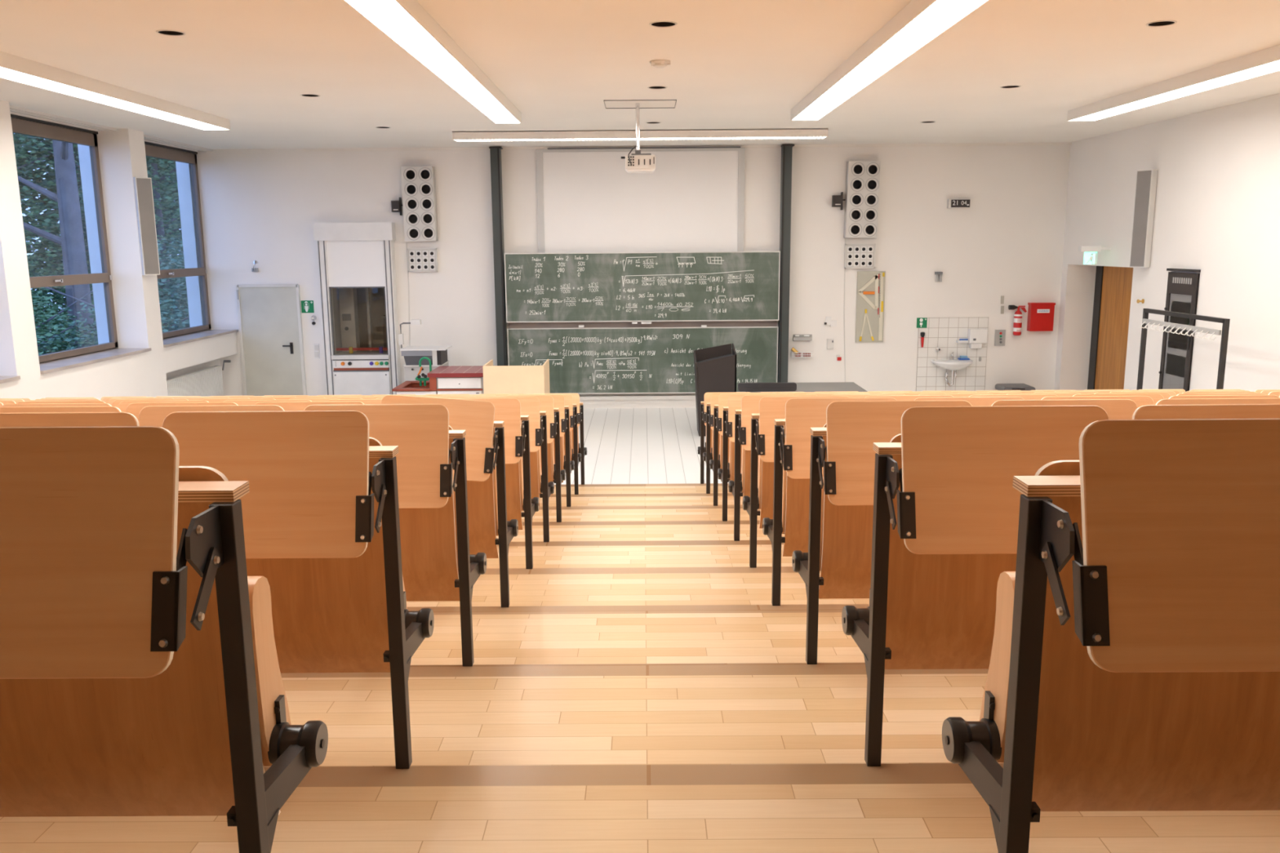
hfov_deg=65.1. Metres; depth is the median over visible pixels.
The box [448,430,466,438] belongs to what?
countertop
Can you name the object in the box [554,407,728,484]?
floor
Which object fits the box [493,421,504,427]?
countertop
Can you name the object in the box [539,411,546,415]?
countertop
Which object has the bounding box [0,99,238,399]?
wall
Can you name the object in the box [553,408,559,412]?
countertop
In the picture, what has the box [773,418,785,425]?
countertop
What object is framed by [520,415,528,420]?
countertop
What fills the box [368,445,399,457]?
countertop
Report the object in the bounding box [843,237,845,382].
cable
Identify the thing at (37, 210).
tree
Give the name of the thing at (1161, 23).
recessed light
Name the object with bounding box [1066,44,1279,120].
ceiling light
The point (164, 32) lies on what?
recessed light
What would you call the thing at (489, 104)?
diffuser
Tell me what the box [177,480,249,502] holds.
countertop
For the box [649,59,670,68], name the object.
smoke detector
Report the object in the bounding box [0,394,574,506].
lecture hall bench
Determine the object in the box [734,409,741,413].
countertop
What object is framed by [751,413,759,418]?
countertop
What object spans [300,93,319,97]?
recessed light
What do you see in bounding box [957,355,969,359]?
tray
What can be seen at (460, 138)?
diffuser
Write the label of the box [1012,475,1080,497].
countertop
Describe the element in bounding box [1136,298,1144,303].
stopper
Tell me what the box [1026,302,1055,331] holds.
box
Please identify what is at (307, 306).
safety sign
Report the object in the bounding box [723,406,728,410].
countertop
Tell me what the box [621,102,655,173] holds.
projector
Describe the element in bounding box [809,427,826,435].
countertop
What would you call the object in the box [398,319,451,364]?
projector
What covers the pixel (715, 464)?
lecture hall bench
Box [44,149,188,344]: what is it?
tree
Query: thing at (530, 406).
lecture hall bench
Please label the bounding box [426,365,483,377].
countertop
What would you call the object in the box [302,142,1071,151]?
trim
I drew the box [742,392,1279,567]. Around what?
lecture hall bench
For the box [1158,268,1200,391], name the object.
equipment rack
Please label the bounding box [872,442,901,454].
countertop
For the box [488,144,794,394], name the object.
chalkboard
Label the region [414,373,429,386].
valve
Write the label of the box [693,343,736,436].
lectern
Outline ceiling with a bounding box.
[0,0,1279,149]
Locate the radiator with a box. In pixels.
[166,360,231,396]
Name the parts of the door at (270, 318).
handle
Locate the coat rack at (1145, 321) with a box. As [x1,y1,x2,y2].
[1136,308,1230,390]
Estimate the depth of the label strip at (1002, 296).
15.77 m
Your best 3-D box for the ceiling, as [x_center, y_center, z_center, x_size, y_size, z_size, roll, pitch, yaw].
[0.408,-2.657,6.070,14.720,0.100,19.300,0,10,0]
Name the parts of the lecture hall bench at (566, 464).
panel, seat, leg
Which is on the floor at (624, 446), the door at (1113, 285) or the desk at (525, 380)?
the desk at (525, 380)
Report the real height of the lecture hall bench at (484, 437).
0.885 m
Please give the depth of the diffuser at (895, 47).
7.53 m
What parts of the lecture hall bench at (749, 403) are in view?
leg, seat, panel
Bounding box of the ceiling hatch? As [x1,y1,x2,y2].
[603,99,676,108]
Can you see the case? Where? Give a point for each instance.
(782, 386)
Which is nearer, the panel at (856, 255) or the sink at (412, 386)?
the sink at (412, 386)
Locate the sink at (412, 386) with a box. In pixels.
[391,380,436,392]
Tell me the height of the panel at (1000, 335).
0.253 m
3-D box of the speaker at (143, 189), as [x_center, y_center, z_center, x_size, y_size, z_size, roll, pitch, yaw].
[-6.363,-2.573,12.904,0.201,1.230,0.235,0,10,0]
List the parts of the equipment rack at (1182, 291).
rack lid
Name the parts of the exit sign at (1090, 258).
sign glass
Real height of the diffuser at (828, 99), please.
0.006 m
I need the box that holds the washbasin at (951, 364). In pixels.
[930,351,973,386]
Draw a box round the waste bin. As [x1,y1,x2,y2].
[995,383,1035,391]
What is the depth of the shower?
15.70 m
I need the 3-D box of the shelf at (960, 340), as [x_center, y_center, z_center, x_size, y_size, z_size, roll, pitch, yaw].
[5.090,-1.357,15.839,0.168,0.059,0.120,0,10,0]
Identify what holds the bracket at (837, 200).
attached to the wall at (262, 206)
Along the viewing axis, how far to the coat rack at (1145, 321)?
10.62 m
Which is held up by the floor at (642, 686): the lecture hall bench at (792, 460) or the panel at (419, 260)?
the lecture hall bench at (792, 460)
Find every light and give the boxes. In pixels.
[0,50,230,129]
[155,29,186,35]
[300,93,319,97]
[342,0,521,123]
[375,126,391,128]
[452,128,827,142]
[645,121,661,124]
[647,85,666,88]
[648,20,677,27]
[791,0,989,120]
[920,120,935,123]
[1000,84,1021,88]
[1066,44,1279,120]
[1146,20,1177,26]
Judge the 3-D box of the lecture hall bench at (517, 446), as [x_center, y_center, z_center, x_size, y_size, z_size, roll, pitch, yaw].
[-2.729,0.276,4.914,4.429,0.860,0.482,0,10,0]
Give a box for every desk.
[482,359,550,394]
[750,382,867,392]
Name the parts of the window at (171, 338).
sill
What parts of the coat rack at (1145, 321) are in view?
hook rail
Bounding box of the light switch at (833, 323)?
[824,316,836,326]
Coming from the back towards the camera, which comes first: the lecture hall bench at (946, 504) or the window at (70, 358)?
the window at (70, 358)
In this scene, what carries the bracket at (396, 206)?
attached to the wall at (262, 206)
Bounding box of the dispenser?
[967,328,987,348]
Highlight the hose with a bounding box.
[920,332,924,347]
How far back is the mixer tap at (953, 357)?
15.86 m
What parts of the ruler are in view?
ruler blade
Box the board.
[855,271,885,342]
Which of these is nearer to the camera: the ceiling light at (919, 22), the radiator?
the ceiling light at (919, 22)
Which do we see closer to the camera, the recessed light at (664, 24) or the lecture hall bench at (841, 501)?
the lecture hall bench at (841, 501)
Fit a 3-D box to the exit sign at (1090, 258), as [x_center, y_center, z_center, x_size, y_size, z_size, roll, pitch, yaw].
[6.389,-2.410,14.087,0.430,0.255,0.100,0,10,0]
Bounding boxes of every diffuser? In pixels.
[0,66,120,101]
[97,100,225,129]
[346,0,431,37]
[392,36,487,91]
[457,91,519,122]
[457,136,824,140]
[792,86,863,119]
[831,31,942,87]
[900,0,986,31]
[1072,88,1207,119]
[1180,60,1279,88]
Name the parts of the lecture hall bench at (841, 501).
seat arm, leg, seat, panel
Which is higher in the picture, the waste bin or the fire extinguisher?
the fire extinguisher
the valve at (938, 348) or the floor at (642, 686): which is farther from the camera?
the valve at (938, 348)
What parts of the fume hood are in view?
sash frame, control panel, red rail, door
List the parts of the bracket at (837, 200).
arm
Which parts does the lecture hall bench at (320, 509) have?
panel, leg, seat, seat arm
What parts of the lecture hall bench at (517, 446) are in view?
panel, seat, leg, seat arm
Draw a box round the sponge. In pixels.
[791,346,810,356]
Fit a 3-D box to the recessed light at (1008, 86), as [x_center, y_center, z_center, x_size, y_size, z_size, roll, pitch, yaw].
[3.594,-3.378,9.711,0.192,0.169,0.192,0,10,0]
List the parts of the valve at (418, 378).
valve knob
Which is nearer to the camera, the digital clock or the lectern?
the lectern
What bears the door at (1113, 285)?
in the wall at (1217, 207)
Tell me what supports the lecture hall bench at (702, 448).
on the floor at (642, 686)
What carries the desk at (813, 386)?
on the floor at (624, 446)
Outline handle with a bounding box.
[311,315,316,324]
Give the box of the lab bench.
[391,365,484,395]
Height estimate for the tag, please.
0.085 m
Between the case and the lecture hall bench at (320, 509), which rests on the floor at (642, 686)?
the lecture hall bench at (320, 509)
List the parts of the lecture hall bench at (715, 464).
leg, seat, panel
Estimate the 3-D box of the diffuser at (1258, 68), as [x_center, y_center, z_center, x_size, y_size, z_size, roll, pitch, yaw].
[5.090,-2.895,8.045,0.296,0.006,2.392,0,10,0]
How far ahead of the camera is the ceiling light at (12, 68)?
9.12 m
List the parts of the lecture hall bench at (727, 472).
leg, seat, panel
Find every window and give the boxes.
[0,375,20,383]
[10,113,151,373]
[144,141,238,347]
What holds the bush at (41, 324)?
on the lawn
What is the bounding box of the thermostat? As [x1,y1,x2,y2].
[826,338,833,349]
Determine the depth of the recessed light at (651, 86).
9.66 m
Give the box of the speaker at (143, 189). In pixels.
[133,177,159,275]
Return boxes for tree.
[13,133,173,347]
[13,133,181,352]
[13,134,190,337]
[13,136,97,351]
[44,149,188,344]
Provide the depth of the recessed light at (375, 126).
12.74 m
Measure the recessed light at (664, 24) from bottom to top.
0.169 m
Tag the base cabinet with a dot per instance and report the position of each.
(411, 371)
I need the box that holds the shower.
[251,260,258,271]
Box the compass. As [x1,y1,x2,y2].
[859,309,874,341]
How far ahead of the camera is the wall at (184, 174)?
15.41 m
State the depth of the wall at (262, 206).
15.63 m
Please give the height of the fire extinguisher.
0.474 m
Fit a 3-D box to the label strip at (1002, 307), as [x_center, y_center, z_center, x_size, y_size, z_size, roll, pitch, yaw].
[5.713,-1.840,15.804,0.047,0.126,0.012,0,10,0]
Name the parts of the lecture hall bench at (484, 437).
panel, seat, leg, seat arm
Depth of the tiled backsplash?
15.93 m
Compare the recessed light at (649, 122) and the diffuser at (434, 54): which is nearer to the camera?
the diffuser at (434, 54)
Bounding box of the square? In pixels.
[857,274,878,309]
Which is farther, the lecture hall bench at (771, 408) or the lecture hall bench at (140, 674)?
the lecture hall bench at (771, 408)
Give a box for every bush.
[31,289,97,355]
[37,235,190,355]
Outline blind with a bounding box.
[325,240,385,286]
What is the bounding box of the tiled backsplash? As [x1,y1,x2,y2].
[915,316,988,391]
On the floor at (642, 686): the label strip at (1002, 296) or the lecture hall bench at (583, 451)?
the lecture hall bench at (583, 451)
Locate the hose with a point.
(922, 334)
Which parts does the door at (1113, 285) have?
frame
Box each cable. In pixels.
[405,242,410,346]
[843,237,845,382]
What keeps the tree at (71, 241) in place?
on the lawn
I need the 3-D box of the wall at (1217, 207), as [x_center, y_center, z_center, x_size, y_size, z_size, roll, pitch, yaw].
[6.934,-0.535,6.336,0.700,4.270,19.100,0,10,0]
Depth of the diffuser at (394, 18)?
6.10 m
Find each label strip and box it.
[1000,295,1004,303]
[1000,306,1004,313]
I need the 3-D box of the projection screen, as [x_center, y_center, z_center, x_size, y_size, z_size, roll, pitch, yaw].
[0.014,-2.979,15.583,3.195,2.631,0.070,0,10,0]
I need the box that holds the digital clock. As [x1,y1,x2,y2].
[946,198,970,208]
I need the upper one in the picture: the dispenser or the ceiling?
the ceiling
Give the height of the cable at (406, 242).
1.679 m
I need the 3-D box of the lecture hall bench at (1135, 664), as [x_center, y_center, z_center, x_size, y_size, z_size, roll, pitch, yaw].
[2.721,0.370,1.458,4.429,0.860,0.482,0,10,0]
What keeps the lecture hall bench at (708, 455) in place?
on the floor at (642, 686)
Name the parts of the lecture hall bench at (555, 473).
panel, seat, leg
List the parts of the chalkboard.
post, guide rail, board frame, board frame, rail, guide rail, post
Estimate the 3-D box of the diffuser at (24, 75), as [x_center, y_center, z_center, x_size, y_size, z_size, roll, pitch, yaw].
[-5.004,-2.862,8.285,0.296,0.006,2.392,0,10,0]
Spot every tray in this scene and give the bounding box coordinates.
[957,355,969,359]
[969,342,982,348]
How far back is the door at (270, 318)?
15.88 m
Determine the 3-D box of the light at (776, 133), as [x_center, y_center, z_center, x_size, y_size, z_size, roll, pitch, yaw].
[0.001,-3.874,13.322,4.940,0.107,0.298,0,10,0]
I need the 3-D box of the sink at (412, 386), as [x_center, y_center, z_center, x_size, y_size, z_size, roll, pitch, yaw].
[-3.082,-0.458,13.959,0.526,0.250,0.830,0,10,0]
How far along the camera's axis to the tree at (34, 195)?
36.78 m
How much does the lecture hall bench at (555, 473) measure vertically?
0.860 m
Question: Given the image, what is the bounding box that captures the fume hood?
[312,222,401,395]
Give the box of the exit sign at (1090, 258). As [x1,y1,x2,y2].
[1078,245,1111,264]
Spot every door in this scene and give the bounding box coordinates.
[235,284,306,395]
[1087,266,1133,389]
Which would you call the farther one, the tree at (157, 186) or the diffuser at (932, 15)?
the tree at (157, 186)
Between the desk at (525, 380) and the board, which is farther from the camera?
the board
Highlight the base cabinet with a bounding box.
[403,360,448,381]
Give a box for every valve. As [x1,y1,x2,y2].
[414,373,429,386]
[935,346,942,351]
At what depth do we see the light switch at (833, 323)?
15.83 m
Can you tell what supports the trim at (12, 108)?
attached to the wall at (122, 151)
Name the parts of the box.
box lid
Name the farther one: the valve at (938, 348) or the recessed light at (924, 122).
the valve at (938, 348)
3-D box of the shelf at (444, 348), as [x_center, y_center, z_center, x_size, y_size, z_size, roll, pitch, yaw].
[-3.240,-1.187,15.184,0.678,0.020,0.520,0,10,0]
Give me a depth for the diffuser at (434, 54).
7.60 m
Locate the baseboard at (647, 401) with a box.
[579,395,696,408]
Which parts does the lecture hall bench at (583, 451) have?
panel, seat, leg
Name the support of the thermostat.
attached to the wall at (262, 206)
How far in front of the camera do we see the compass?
15.82 m
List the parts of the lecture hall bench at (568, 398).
panel, seat, leg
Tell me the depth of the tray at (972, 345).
15.81 m
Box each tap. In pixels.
[417,356,431,375]
[950,351,955,359]
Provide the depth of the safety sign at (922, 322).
15.83 m
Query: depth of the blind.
15.54 m
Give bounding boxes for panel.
[406,248,438,271]
[844,243,875,268]
[994,329,1005,346]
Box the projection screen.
[535,146,744,253]
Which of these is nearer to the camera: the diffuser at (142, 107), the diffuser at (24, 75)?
the diffuser at (24, 75)
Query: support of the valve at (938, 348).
attached to the wall at (262, 206)
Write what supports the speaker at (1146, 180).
attached to the wall at (1217, 207)
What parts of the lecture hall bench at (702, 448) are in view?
leg, panel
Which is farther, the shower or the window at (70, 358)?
the shower
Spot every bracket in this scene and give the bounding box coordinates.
[391,197,402,215]
[831,191,845,209]
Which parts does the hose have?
red handle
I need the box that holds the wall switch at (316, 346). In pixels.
[313,343,319,358]
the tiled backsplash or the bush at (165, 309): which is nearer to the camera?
the tiled backsplash
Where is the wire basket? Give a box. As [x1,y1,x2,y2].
[790,351,813,357]
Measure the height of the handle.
0.150 m
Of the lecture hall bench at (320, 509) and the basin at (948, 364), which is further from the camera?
the basin at (948, 364)
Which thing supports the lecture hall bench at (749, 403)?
on the floor at (642, 686)
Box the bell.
[934,271,942,281]
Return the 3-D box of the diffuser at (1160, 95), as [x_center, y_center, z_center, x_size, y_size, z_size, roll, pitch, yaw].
[5.097,-3.327,10.406,0.296,0.006,2.392,0,10,0]
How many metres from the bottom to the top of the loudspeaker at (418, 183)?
1.119 m
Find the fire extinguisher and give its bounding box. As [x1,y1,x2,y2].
[1008,305,1026,335]
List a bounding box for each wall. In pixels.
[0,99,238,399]
[77,144,204,344]
[196,145,1070,395]
[1053,93,1279,391]
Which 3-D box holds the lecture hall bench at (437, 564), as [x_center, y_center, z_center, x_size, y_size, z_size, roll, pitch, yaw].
[-2.736,0.342,3.198,4.429,0.860,0.482,0,10,0]
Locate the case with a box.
[737,382,796,391]
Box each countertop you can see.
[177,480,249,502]
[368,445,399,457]
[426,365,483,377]
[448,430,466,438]
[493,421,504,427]
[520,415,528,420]
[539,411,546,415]
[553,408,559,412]
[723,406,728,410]
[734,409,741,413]
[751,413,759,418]
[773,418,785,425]
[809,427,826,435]
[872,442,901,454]
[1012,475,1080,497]
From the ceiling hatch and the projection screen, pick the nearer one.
the ceiling hatch
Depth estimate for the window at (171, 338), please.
15.18 m
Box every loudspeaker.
[400,166,437,241]
[844,160,880,237]
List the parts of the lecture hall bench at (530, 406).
panel, seat, leg, seat arm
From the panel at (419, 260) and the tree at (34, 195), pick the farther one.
the tree at (34, 195)
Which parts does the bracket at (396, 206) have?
arm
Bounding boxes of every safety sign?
[301,300,314,312]
[916,317,927,328]
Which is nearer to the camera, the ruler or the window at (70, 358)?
the window at (70, 358)
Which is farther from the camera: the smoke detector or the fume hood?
the fume hood
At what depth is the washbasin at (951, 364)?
15.77 m
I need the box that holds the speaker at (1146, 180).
[1128,168,1157,267]
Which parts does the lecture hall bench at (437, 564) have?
panel, seat, leg, seat arm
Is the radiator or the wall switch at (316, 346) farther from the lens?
the wall switch at (316, 346)
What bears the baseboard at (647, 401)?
attached to the wall at (262, 206)
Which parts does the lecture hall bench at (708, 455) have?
leg, seat, panel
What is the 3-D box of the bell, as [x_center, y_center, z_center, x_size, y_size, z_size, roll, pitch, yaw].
[4.673,-2.343,15.685,0.107,0.154,0.070,0,10,0]
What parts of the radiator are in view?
panel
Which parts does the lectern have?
panel, panel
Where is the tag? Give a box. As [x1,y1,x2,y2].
[836,355,841,360]
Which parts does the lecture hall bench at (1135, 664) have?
seat arm, seat, leg, panel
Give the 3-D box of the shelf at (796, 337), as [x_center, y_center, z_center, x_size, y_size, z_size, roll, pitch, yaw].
[2.572,-1.409,15.857,0.303,0.089,0.080,0,10,0]
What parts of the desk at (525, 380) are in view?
panel, panel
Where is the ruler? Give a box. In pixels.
[877,272,884,340]
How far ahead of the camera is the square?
15.72 m
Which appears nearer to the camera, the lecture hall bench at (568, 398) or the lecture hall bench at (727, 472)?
the lecture hall bench at (727, 472)
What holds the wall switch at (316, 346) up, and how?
attached to the wall at (262, 206)
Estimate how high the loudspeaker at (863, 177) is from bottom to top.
1.147 m
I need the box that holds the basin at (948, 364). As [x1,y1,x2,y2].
[930,359,973,370]
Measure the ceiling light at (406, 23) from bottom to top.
0.115 m
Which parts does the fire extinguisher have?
lever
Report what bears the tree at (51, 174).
on the lawn
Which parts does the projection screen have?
rail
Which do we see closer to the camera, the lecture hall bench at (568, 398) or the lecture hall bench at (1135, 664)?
the lecture hall bench at (1135, 664)
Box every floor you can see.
[0,483,1279,852]
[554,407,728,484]
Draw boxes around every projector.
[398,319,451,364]
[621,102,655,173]
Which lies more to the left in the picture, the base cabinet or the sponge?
the base cabinet
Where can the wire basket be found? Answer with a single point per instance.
(795, 354)
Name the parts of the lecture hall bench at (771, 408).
seat arm, leg, seat, panel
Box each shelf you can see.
[400,345,451,351]
[792,334,812,340]
[955,338,968,342]
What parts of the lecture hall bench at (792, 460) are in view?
seat arm, leg, seat, panel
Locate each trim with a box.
[9,105,213,151]
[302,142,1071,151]

